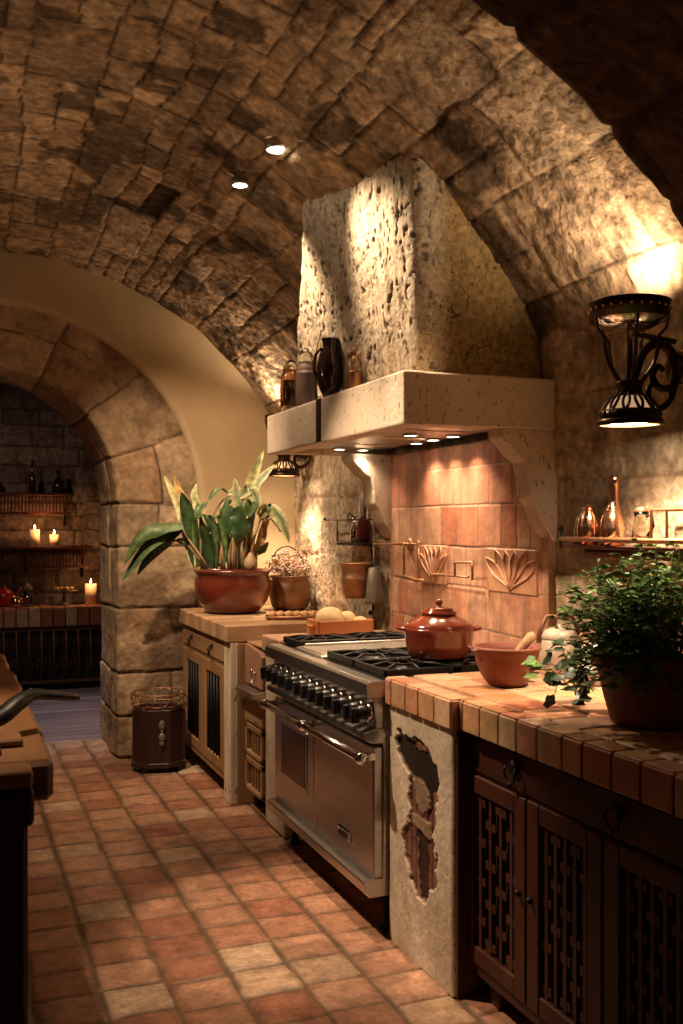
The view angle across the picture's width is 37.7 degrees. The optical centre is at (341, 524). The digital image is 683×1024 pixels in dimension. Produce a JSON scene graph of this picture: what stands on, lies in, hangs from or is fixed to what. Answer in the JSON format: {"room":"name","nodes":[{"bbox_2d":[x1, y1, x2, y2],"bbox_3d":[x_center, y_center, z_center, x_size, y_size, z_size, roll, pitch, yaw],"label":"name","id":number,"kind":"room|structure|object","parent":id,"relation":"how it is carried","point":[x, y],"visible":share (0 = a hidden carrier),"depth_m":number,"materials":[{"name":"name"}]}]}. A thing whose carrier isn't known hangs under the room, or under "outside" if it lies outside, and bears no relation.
{"room":"historic interior","nodes":[
{"label":"historic interior","id":0,"kind":"room"},
{"bbox_2d":[0,383,101,603],"bbox_3d":[-3.497,-0.047,9.061,3.700,3.000,0.068,0,0,-21],"label":"wall","id":1,"kind":"structure","parent":0,"point":[31,428],"depth_m":9.34,"materials":[{"name":"brown brick"}]},
{"bbox_2d":[0,492,74,525],"bbox_3d":[-3.539,-0.140,8.838,2.260,0.304,0.340,0,0,-21],"label":"shelf","id":2,"kind":"object","parent":1,"relation":"attached to","point":[65,512],"visible":1,"depth_m":9.00,"materials":[{"name":"brown wood"}]},
{"bbox_2d":[29,460,35,491],"bbox_3d":[-2.807,-0.443,9.082,0.062,0.299,0.062,0,0,-21],"label":"bottle","id":3,"kind":"object","parent":2,"relation":"on","point":[32,481],"visible":0.88,"depth_m":9.06,"materials":[{"name":"black glass"}]},
{"bbox_2d":[52,470,64,492],"bbox_3d":[-2.593,-0.398,9.166,0.121,0.209,0.121,0,0,-21],"label":"bottle","id":4,"kind":"object","parent":2,"relation":"on","point":[58,485],"visible":0.9,"depth_m":9.13,"materials":[{"name":"black glass"}]},
{"bbox_2d":[0,545,92,576],"bbox_3d":[-3.464,0.343,8.867,2.420,0.304,0.340,0,0,-21],"label":"shelf","id":5,"kind":"object","parent":1,"relation":"attached to","point":[84,547],"visible":1,"depth_m":9.04,"materials":[{"name":"brown wood"}]},
{"bbox_2d":[29,525,39,545],"bbox_3d":[-2.771,0.093,9.031,0.090,0.194,0.090,0,0,-21],"label":"pillar candle","id":6,"kind":"object","parent":5,"relation":"on","point":[34,535],"visible":0.99,"depth_m":9.00,"materials":[{"name":"wax"}]},
{"bbox_2d":[50,530,58,545],"bbox_3d":[-2.613,0.116,9.094,0.080,0.149,0.080,0,0,-21],"label":"pillar candle","id":7,"kind":"object","parent":5,"relation":"on","point":[54,538],"visible":1,"depth_m":9.06,"materials":[{"name":"wax"}]},
{"bbox_2d":[0,252,294,758],"bbox_3d":[-2.224,-0.387,6.224,4.800,3.680,0.767,0,0,-21],"label":"wall","id":8,"kind":"structure","parent":0,"point":[133,439],"depth_m":6.25,"materials":[{"name":"stone"}]},
{"bbox_2d":[28,687,533,1023],"bbox_3d":[-1.702,1.456,4.891,4.000,0.011,9.150,0,0,-21],"label":"floor","id":9,"kind":"structure","parent":0,"point":[154,898],"depth_m":3.72,"materials":[{"name":"tile"}]},
{"bbox_2d":[0,654,52,1023],"bbox_3d":[-1.606,1.000,3.049,1.235,0.905,2.190,0,0,-21],"label":"kitchen island","id":10,"kind":"object","parent":9,"relation":"on","point":[26,770],"visible":0.91,"depth_m":2.25,"materials":[{"name":"brown wood"}]},
{"bbox_2d":[0,732,22,752],"bbox_3d":[-0.873,0.540,2.461,0.170,0.018,0.180,0,0,-21],"label":"wooden block","id":11,"kind":"object","parent":10,"relation":"on","point":[8,739],"visible":1,"depth_m":2.48,"materials":[{"name":"brown wood"}]},
{"bbox_2d":[0,688,79,725],"bbox_3d":[-0.963,0.493,2.490,0.727,0.109,0.291,0,0,-34],"label":"skillet","id":12,"kind":"object","parent":10,"relation":"on","point":[13,706],"visible":1,"depth_m":2.66,"materials":[{"name":"black metal"}]},
{"bbox_2d":[0,601,102,690],"bbox_3d":[-3.418,1.088,8.721,3.560,0.730,0.557,0,0,-21],"label":"cabinet","id":13,"kind":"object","parent":9,"relation":"on","point":[48,646],"depth_m":8.82,"materials":[{"name":"wood"}]},
{"bbox_2d":[0,582,21,606],"bbox_3d":[-2.977,0.615,8.877,0.220,0.214,0.190,0,0,15],"label":"kettle","id":14,"kind":"object","parent":13,"relation":"on","point":[5,593],"visible":0.87,"depth_m":8.82,"materials":[{"name":"red metal"}]},
{"bbox_2d":[11,596,22,607],"bbox_3d":[-2.849,0.672,8.768,0.090,0.099,0.076,0,0,-42],"label":"copper mug","id":15,"kind":"object","parent":13,"relation":"on","point":[15,600],"visible":1,"depth_m":8.73,"materials":[{"name":"brown metal"}]},
{"bbox_2d":[22,582,32,606],"bbox_3d":[-2.793,0.615,8.894,0.100,0.214,0.100,0,0,-21],"label":"lantern","id":16,"kind":"object","parent":13,"relation":"on","point":[27,589],"visible":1,"depth_m":8.86,"materials":[{"name":"grey metal"}]},
{"bbox_2d":[50,589,77,604],"bbox_3d":[-2.510,0.655,9.048,0.244,0.134,0.244,0,0,-21],"label":"cake stand","id":17,"kind":"object","parent":13,"relation":"on","point":[64,591],"visible":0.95,"depth_m":9.03,"materials":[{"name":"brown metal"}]},
{"bbox_2d":[85,579,96,604],"bbox_3d":[-2.281,0.605,9.095,0.104,0.234,0.104,0,0,-21],"label":"pillar candle","id":18,"kind":"object","parent":13,"relation":"on","point":[90,588],"visible":1,"depth_m":9.05,"materials":[{"name":"wax"}]},
{"bbox_2d":[131,687,186,772],"bbox_3d":[-1.088,1.225,5.969,0.338,0.460,0.324,0,0,-21],"label":"wooden bin","id":19,"kind":"object","parent":9,"relation":"on","point":[158,728],"visible":1,"depth_m":5.85,"materials":[{"name":"brown wood"}]},
{"bbox_2d":[183,624,254,804],"bbox_3d":[-0.464,1.032,5.851,0.754,0.842,1.165,0,0,-21],"label":"base cabinet","id":20,"kind":"object","parent":9,"relation":"on","point":[213,667],"visible":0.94,"depth_m":5.47,"materials":[{"name":"brown wood"}]},
{"bbox_2d":[178,605,317,642],"bbox_3d":[-0.457,0.567,5.865,0.760,0.087,1.185,0,0,-21],"label":"countertop","id":21,"kind":"structure","parent":20,"relation":"on","point":[229,628],"depth_m":5.40,"materials":[{"name":"beige wood"}]},
{"bbox_2d":[122,450,289,613],"bbox_3d":[-0.810,0.038,5.904,0.908,0.968,0.479,0,0,-21],"label":"potted plant","id":22,"kind":"object","parent":21,"relation":"on","point":[241,587],"visible":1,"depth_m":5.88,"materials":[{"name":"green plant"}]},
{"bbox_2d":[265,546,310,610],"bbox_3d":[-0.334,0.325,6.160,0.296,0.393,0.306,0,0,-21],"label":"planter","id":23,"kind":"object","parent":21,"relation":"on","point":[288,592],"visible":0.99,"depth_m":6.08,"materials":[{"name":"ceramic"}]},
{"bbox_2d":[265,614,314,619],"bbox_3d":[-0.270,0.511,5.554,0.305,0.021,0.133,0,0,-5],"label":"serving tray","id":24,"kind":"object","parent":21,"relation":"on","point":[267,616],"visible":0.55,"depth_m":5.49,"materials":[{"name":"brown wood"}]},
{"bbox_2d":[269,611,276,615],"bbox_3d":[-0.382,0.496,5.544,0.043,0.040,0.056,0,0,-21],"label":"pastry","id":25,"kind":"object","parent":24,"relation":"on","point":[271,613],"visible":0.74,"depth_m":5.53,"materials":[{"name":"brown food"}]},
{"bbox_2d":[277,611,284,615],"bbox_3d":[-0.337,0.495,5.548,0.044,0.039,0.055,0,0,-21],"label":"pastry","id":26,"kind":"object","parent":24,"relation":"on","point":[279,613],"visible":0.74,"depth_m":5.53,"materials":[{"name":"brown food"}]},
{"bbox_2d":[267,619,306,619],"bbox_3d":[-0.270,0.518,5.554,0.290,0.006,0.110,0,0,-5],"label":"tray","id":27,"kind":"object","parent":24,"relation":"on","point":[267,619],"depth_m":5.50,"materials":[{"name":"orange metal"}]},
{"bbox_2d":[285,611,292,615],"bbox_3d":[-0.292,0.495,5.552,0.043,0.040,0.056,0,0,-21],"label":"pastry","id":28,"kind":"object","parent":24,"relation":"on","point":[288,613],"visible":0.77,"depth_m":5.53,"materials":[{"name":"brown food"}]},
{"bbox_2d":[293,611,300,615],"bbox_3d":[-0.247,0.495,5.557,0.044,0.039,0.055,0,0,-21],"label":"pastry","id":29,"kind":"object","parent":24,"relation":"on","point":[295,613],"visible":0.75,"depth_m":5.54,"materials":[{"name":"brown food"}]},
{"bbox_2d":[301,611,308,615],"bbox_3d":[-0.202,0.495,5.561,0.044,0.040,0.056,0,0,-21],"label":"pastry","id":30,"kind":"object","parent":24,"relation":"on","point":[304,613],"visible":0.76,"depth_m":5.54,"materials":[{"name":"brown food"}]},
{"bbox_2d":[309,610,316,615],"bbox_3d":[-0.158,0.495,5.565,0.044,0.040,0.054,0,0,-21],"label":"pastry","id":31,"kind":"object","parent":24,"relation":"on","point":[312,613],"visible":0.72,"depth_m":5.54,"materials":[{"name":"brown food"}]},
{"bbox_2d":[235,640,265,805],"bbox_3d":[-0.168,1.028,5.161,0.707,0.850,0.310,0,0,-21],"label":"drawer unit","id":32,"kind":"object","parent":9,"relation":"on","point":[255,657],"visible":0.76,"depth_m":5.03,"materials":[{"name":"brown wood"}]},
{"bbox_2d":[266,656,298,837],"bbox_3d":[-0.022,1.034,4.881,0.640,0.838,0.295,0,0,-21],"label":"stone pier","id":33,"kind":"object","parent":9,"relation":"on","point":[272,819],"visible":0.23,"depth_m":4.80,"materials":[{"name":"beige stone"}]},
{"bbox_2d":[262,630,385,650],"bbox_3d":[-0.041,0.576,4.907,0.655,0.076,0.263,0,0,-21],"label":"tiled ledge","id":34,"kind":"object","parent":33,"relation":"on","point":[268,638],"visible":0.22,"depth_m":4.86,"materials":[{"name":"tile"}]},
{"bbox_2d":[306,618,373,633],"bbox_3d":[-0.007,0.500,4.951,0.354,0.072,0.175,0,0,-21],"label":"baking dish","id":35,"kind":"object","parent":34,"relation":"on","point":[314,626],"visible":0.69,"depth_m":4.87,"materials":[{"name":"orange ceramic"}]},
{"bbox_2d":[315,607,343,620],"bbox_3d":[-0.058,0.462,4.931,0.144,0.118,0.145,0,0,-21],"label":"bread roll","id":36,"kind":"object","parent":35,"relation":"in","point":[326,613],"visible":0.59,"depth_m":4.88,"materials":[{"name":"beige food"}]},
{"bbox_2d":[342,611,355,619],"bbox_3d":[0.027,0.466,4.989,0.092,0.073,0.092,0,0,-21],"label":"bread roll","id":37,"kind":"object","parent":35,"relation":"in","point":[348,615],"visible":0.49,"depth_m":4.96,"materials":[{"name":"beige food"}]},
{"bbox_2d":[354,616,365,619],"bbox_3d":[0.092,0.477,4.953,0.068,0.051,0.068,0,0,-21],"label":"bread roll","id":38,"kind":"object","parent":35,"relation":"in","point":[358,617],"visible":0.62,"depth_m":4.93,"materials":[{"name":"beige food"}]},
{"bbox_2d":[257,631,479,929],"bbox_3d":[0.185,0.979,4.187,0.770,0.944,1.235,0,0,-21],"label":"range","id":39,"kind":"object","parent":9,"relation":"on","point":[332,714],"visible":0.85,"depth_m":3.87,"materials":[{"name":"metal"}]},
{"bbox_2d":[395,599,481,659],"bbox_3d":[0.375,0.396,3.853,0.282,0.221,0.282,0,0,-44],"label":"pot","id":40,"kind":"object","parent":39,"relation":"on","point":[438,633],"visible":1,"depth_m":3.75,"materials":[{"name":"red ceramic"}]},
{"bbox_2d":[390,705,459,996],"bbox_3d":[0.551,1.040,3.415,0.642,0.825,0.487,0,0,-21],"label":"stone pier","id":41,"kind":"object","parent":9,"relation":"on","point":[423,752],"visible":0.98,"depth_m":3.27,"materials":[{"name":"beige stone"}]},
{"bbox_2d":[457,729,682,1023],"bbox_3d":[0.978,1.040,2.345,0.628,0.826,1.814,0,0,-21],"label":"base cabinet","id":42,"kind":"object","parent":9,"relation":"on","point":[570,887],"visible":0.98,"depth_m":2.63,"materials":[{"name":"brown wood"}]},
{"bbox_2d":[385,670,682,818],"bbox_3d":[0.889,0.580,2.562,0.675,0.094,2.322,0,0,-21],"label":"countertop","id":43,"kind":"structure","parent":42,"relation":"on","point":[582,741],"depth_m":2.71,"materials":[{"name":"tile"}]},
{"bbox_2d":[472,632,541,687],"bbox_3d":[0.550,0.442,3.330,0.230,0.180,0.230,0,0,8],"label":"bowl","id":44,"kind":"object","parent":43,"relation":"on","point":[498,663],"visible":0.94,"depth_m":3.26,"materials":[{"name":"ceramic"}]},
{"bbox_2d":[536,614,581,678],"bbox_3d":[0.764,0.422,3.505,0.140,0.220,0.140,0,0,-36],"label":"lidded jar","id":45,"kind":"object","parent":43,"relation":"on","point":[545,637],"visible":0.58,"depth_m":3.46,"materials":[{"name":"beige ceramic"}]},
{"bbox_2d":[520,635,598,708],"bbox_3d":[0.639,0.429,2.927,0.234,0.202,0.256,0,0,1],"label":"ivy cutting","id":46,"kind":"object","parent":43,"relation":"on","point":[553,679],"visible":0.82,"depth_m":2.91,"materials":[{"name":"green plant"}]},
{"bbox_2d":[574,631,600,686],"bbox_3d":[0.841,0.442,3.337,0.114,0.180,0.114,0,0,-36],"label":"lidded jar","id":47,"kind":"object","parent":43,"relation":"on","point":[597,683],"visible":0.04,"depth_m":3.30,"materials":[{"name":"beige ceramic"}]},
{"bbox_2d":[547,538,682,731],"bbox_3d":[0.810,0.283,2.684,0.529,0.498,0.569,0,0,-35],"label":"potted herb","id":48,"kind":"object","parent":43,"relation":"on","point":[640,678],"visible":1,"depth_m":2.58,"materials":[{"name":"plant"}]},
{"bbox_2d":[0,0,682,462],"bbox_3d":[-1.229,-0.988,3.959,4.030,1.537,4.410,0,0,-21],"label":"ceiling","id":49,"kind":"structure","parent":0,"point":[126,126],"depth_m":3.63,"materials":[{"name":"stone"}]},
{"bbox_2d":[231,175,248,188],"bbox_3d":[-0.453,-1.530,4.460,0.081,0.034,0.081,0,0,-21],"label":"recessed light","id":50,"kind":"object","parent":49,"relation":"in","point":[237,181],"visible":1,"depth_m":4.43,"materials":[{"name":"metal"}]},
{"bbox_2d":[264,137,285,154],"bbox_3d":[-0.259,-1.522,4.015,0.104,0.034,0.104,0,0,-21],"label":"recessed light","id":51,"kind":"object","parent":49,"relation":"in","point":[272,145],"visible":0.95,"depth_m":3.99,"materials":[{"name":"metal"}]},
{"bbox_2d":[294,305,682,641],"bbox_3d":[0.774,0.328,3.821,0.047,2.250,6.150,0,0,-21],"label":"wall","id":52,"kind":"structure","parent":0,"point":[649,461],"depth_m":3.63,"materials":[{"name":"beige stone"}]},
{"bbox_2d":[264,413,310,476],"bbox_3d":[-0.320,-0.488,6.179,0.322,0.378,0.247,0,0,-21],"label":"wall sconce","id":53,"kind":"object","parent":52,"relation":"attached to","point":[284,467],"visible":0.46,"depth_m":6.11,"materials":[{"name":"brown metal"}]},
{"bbox_2d":[323,518,372,545],"bbox_3d":[0.059,0.034,5.484,0.107,0.154,0.649,0,0,-21],"label":"utensil rack","id":54,"kind":"object","parent":52,"relation":"attached to","point":[350,543],"visible":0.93,"depth_m":5.39,"materials":[{"name":"metal"}]},
{"bbox_2d":[347,512,358,540],"bbox_3d":[0.065,0.012,5.494,0.060,0.166,0.123,0,0,-21],"label":"cruet","id":55,"kind":"object","parent":54,"relation":"on","point":[353,537],"visible":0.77,"depth_m":5.45,"materials":[{"name":"clear glass"}]},
{"bbox_2d":[338,546,373,614],"bbox_3d":[0.075,0.295,5.249,0.184,0.364,0.184,0,0,24],"label":"beaker","id":56,"kind":"object","parent":54,"relation":"hanging from","point":[354,574],"visible":0.92,"depth_m":5.19,"materials":[{"name":"metal"}]},
{"bbox_2d":[356,497,369,542],"bbox_3d":[0.117,-0.029,5.362,0.076,0.247,0.076,0,0,-21],"label":"oil bottle","id":57,"kind":"object","parent":54,"relation":"on","point":[365,527],"visible":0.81,"depth_m":5.34,"materials":[{"name":"red glass"}]},
{"bbox_2d":[365,546,382,604],"bbox_3d":[0.169,0.260,5.173,0.100,0.307,0.080,0,0,-21],"label":"scoop","id":58,"kind":"object","parent":54,"relation":"hanging from","point":[374,593],"visible":1,"depth_m":5.15,"materials":[{"name":"silver metal"}]},
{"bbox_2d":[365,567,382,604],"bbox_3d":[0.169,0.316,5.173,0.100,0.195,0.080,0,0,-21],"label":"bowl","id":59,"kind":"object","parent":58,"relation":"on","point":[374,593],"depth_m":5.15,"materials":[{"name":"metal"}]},
{"bbox_2d":[267,156,557,541],"bbox_3d":[0.203,-0.682,4.378,0.707,1.504,1.625,0,0,-21],"label":"range hood","id":60,"kind":"object","parent":52,"relation":"attached to","point":[393,269],"visible":0.88,"depth_m":3.75,"materials":[{"name":"stone"}]},
{"bbox_2d":[280,360,297,410],"bbox_3d":[-0.243,-0.673,4.829,0.108,0.248,0.108,0,0,-21],"label":"storage jar","id":61,"kind":"object","parent":60,"relation":"on","point":[287,388],"visible":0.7,"depth_m":4.79,"materials":[{"name":"orange glass"}]},
{"bbox_2d":[295,348,314,405],"bbox_3d":[-0.161,-0.684,4.625,0.108,0.270,0.108,0,0,-21],"label":"bottle","id":62,"kind":"object","parent":60,"relation":"on","point":[305,378],"visible":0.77,"depth_m":4.58,"materials":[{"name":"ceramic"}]},
{"bbox_2d":[315,330,325,399],"bbox_3d":[-0.081,-0.708,4.468,0.076,0.318,0.076,0,0,-21],"label":"glass bottle","id":63,"kind":"object","parent":60,"relation":"on","point":[318,394],"visible":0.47,"depth_m":4.45,"materials":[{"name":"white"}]},
{"bbox_2d":[312,337,342,396],"bbox_3d":[-0.050,-0.676,4.314,0.116,0.254,0.116,0,0,-38],"label":"jug","id":64,"kind":"object","parent":60,"relation":"on","point":[329,375],"visible":0.94,"depth_m":4.28,"materials":[{"name":"black ceramic"}]},
{"bbox_2d":[346,348,362,388],"bbox_3d":[0.057,-0.641,4.117,0.072,0.185,0.094,0,0,-21],"label":"utensil crock","id":65,"kind":"object","parent":60,"relation":"on","point":[354,377],"visible":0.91,"depth_m":4.10,"materials":[{"name":"orange metal"}]},
{"bbox_2d":[402,434,418,436],"bbox_3d":[0.289,-0.377,4.195,0.072,0.008,0.072,0,0,-21],"label":"hood light","id":66,"kind":"object","parent":60,"relation":"attached to","point":[404,435],"depth_m":4.17,"materials":[{"name":"beige"}]},
{"bbox_2d":[409,442,423,444],"bbox_3d":[0.344,-0.377,4.603,0.072,0.008,0.072,0,0,-21],"label":"hood light","id":67,"kind":"object","parent":60,"relation":"attached to","point":[413,443],"depth_m":4.58,"materials":[{"name":"beige"}]},
{"bbox_2d":[425,438,440,440],"bbox_3d":[0.404,-0.377,4.422,0.072,0.008,0.072,0,0,-21],"label":"hood light","id":68,"kind":"object","parent":60,"relation":"attached to","point":[426,439],"depth_m":4.40,"materials":[{"name":"beige"}]},
{"bbox_2d":[445,435,461,437],"bbox_3d":[0.474,-0.377,4.245,0.072,0.008,0.072,0,0,-21],"label":"hood light","id":69,"kind":"object","parent":60,"relation":"attached to","point":[446,436],"depth_m":4.22,"materials":[{"name":"beige"}]},
{"bbox_2d":[391,440,555,661],"bbox_3d":[0.525,0.100,4.422,0.043,0.906,1.442,0,0,-21],"label":"tile backsplash","id":70,"kind":"structure","parent":52,"relation":"attached to","point":[461,502],"depth_m":4.33,"materials":[{"name":"tile"}]},
{"bbox_2d":[372,538,473,582],"bbox_3d":[0.378,0.165,4.654,0.092,0.207,1.072,0,0,-21],"label":"pot filler","id":71,"kind":"object","parent":70,"relation":"attached to","point":[409,543],"visible":1,"depth_m":4.65,"materials":[{"name":"orange metal"}]},
{"bbox_2d":[558,526,682,561],"bbox_3d":[0.985,0.055,3.050,0.139,0.106,0.961,0,0,-21],"label":"wall shelf","id":72,"kind":"object","parent":52,"relation":"attached to","point":[596,551],"visible":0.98,"depth_m":3.17,"materials":[{"name":"brown wood"}]},
{"bbox_2d":[573,515,579,544],"bbox_3d":[0.821,0.017,3.442,0.044,0.101,0.044,0,0,-21],"label":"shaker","id":73,"kind":"object","parent":72,"relation":"on","point":[576,522],"visible":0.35,"depth_m":3.43,"materials":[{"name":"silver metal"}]},
{"bbox_2d":[577,503,599,544],"bbox_3d":[0.832,-0.004,3.371,0.078,0.141,0.078,0,0,-21],"label":"jar","id":74,"kind":"object","parent":72,"relation":"on","point":[588,525],"visible":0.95,"depth_m":3.34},
{"bbox_2d":[600,502,624,545],"bbox_3d":[0.880,-0.004,3.250,0.078,0.143,0.078,0,0,-21],"label":"jar","id":75,"kind":"object","parent":72,"relation":"on","point":[612,523],"visible":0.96,"depth_m":3.22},
{"bbox_2d":[606,477,625,544],"bbox_3d":[0.909,-0.046,3.331,0.072,0.226,0.072,0,0,-21],"label":"carafe","id":76,"kind":"object","parent":72,"relation":"on","point":[614,482],"visible":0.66,"depth_m":3.31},
{"bbox_2d":[632,506,654,545],"bbox_3d":[0.951,0.004,3.137,0.060,0.125,0.093,0,0,-21],"label":"glass pitcher","id":77,"kind":"object","parent":72,"relation":"on","point":[640,527],"visible":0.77,"depth_m":3.13,"materials":[{"name":"clear glass"}]},
{"bbox_2d":[649,507,682,546],"bbox_3d":[1.046,-0.040,2.950,0.070,0.214,0.341,0,0,-21],"label":"wire stand","id":78,"kind":"object","parent":72,"relation":"on","point":[666,510],"visible":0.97,"depth_m":3.09,"materials":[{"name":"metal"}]},
{"bbox_2d":[588,293,682,428],"bbox_3d":[0.908,-0.488,3.046,0.322,0.378,0.247,0,0,-21],"label":"wall sconce","id":79,"kind":"object","parent":52,"relation":"attached to","point":[631,314],"visible":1,"depth_m":2.99,"materials":[{"name":"brown metal"}]},
{"bbox_2d":[473,0,682,227],"bbox_3d":[0.126,-0.729,0.483,4.297,2.162,3.208,0,0,-21],"label":"stone arch","id":80,"kind":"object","parent":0,"point":[624,58],"depth_m":2.22,"materials":[{"name":"stone"}]},
{"bbox_2d":[590,646,682,731],"bbox_3d":[0.850,0.435,2.696,0.352,0.194,0.352,0,0,-21],"label":"pot","id":81,"kind":"object","parent":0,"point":[632,704],"depth_m":2.57,"materials":[{"name":"ceramic"}]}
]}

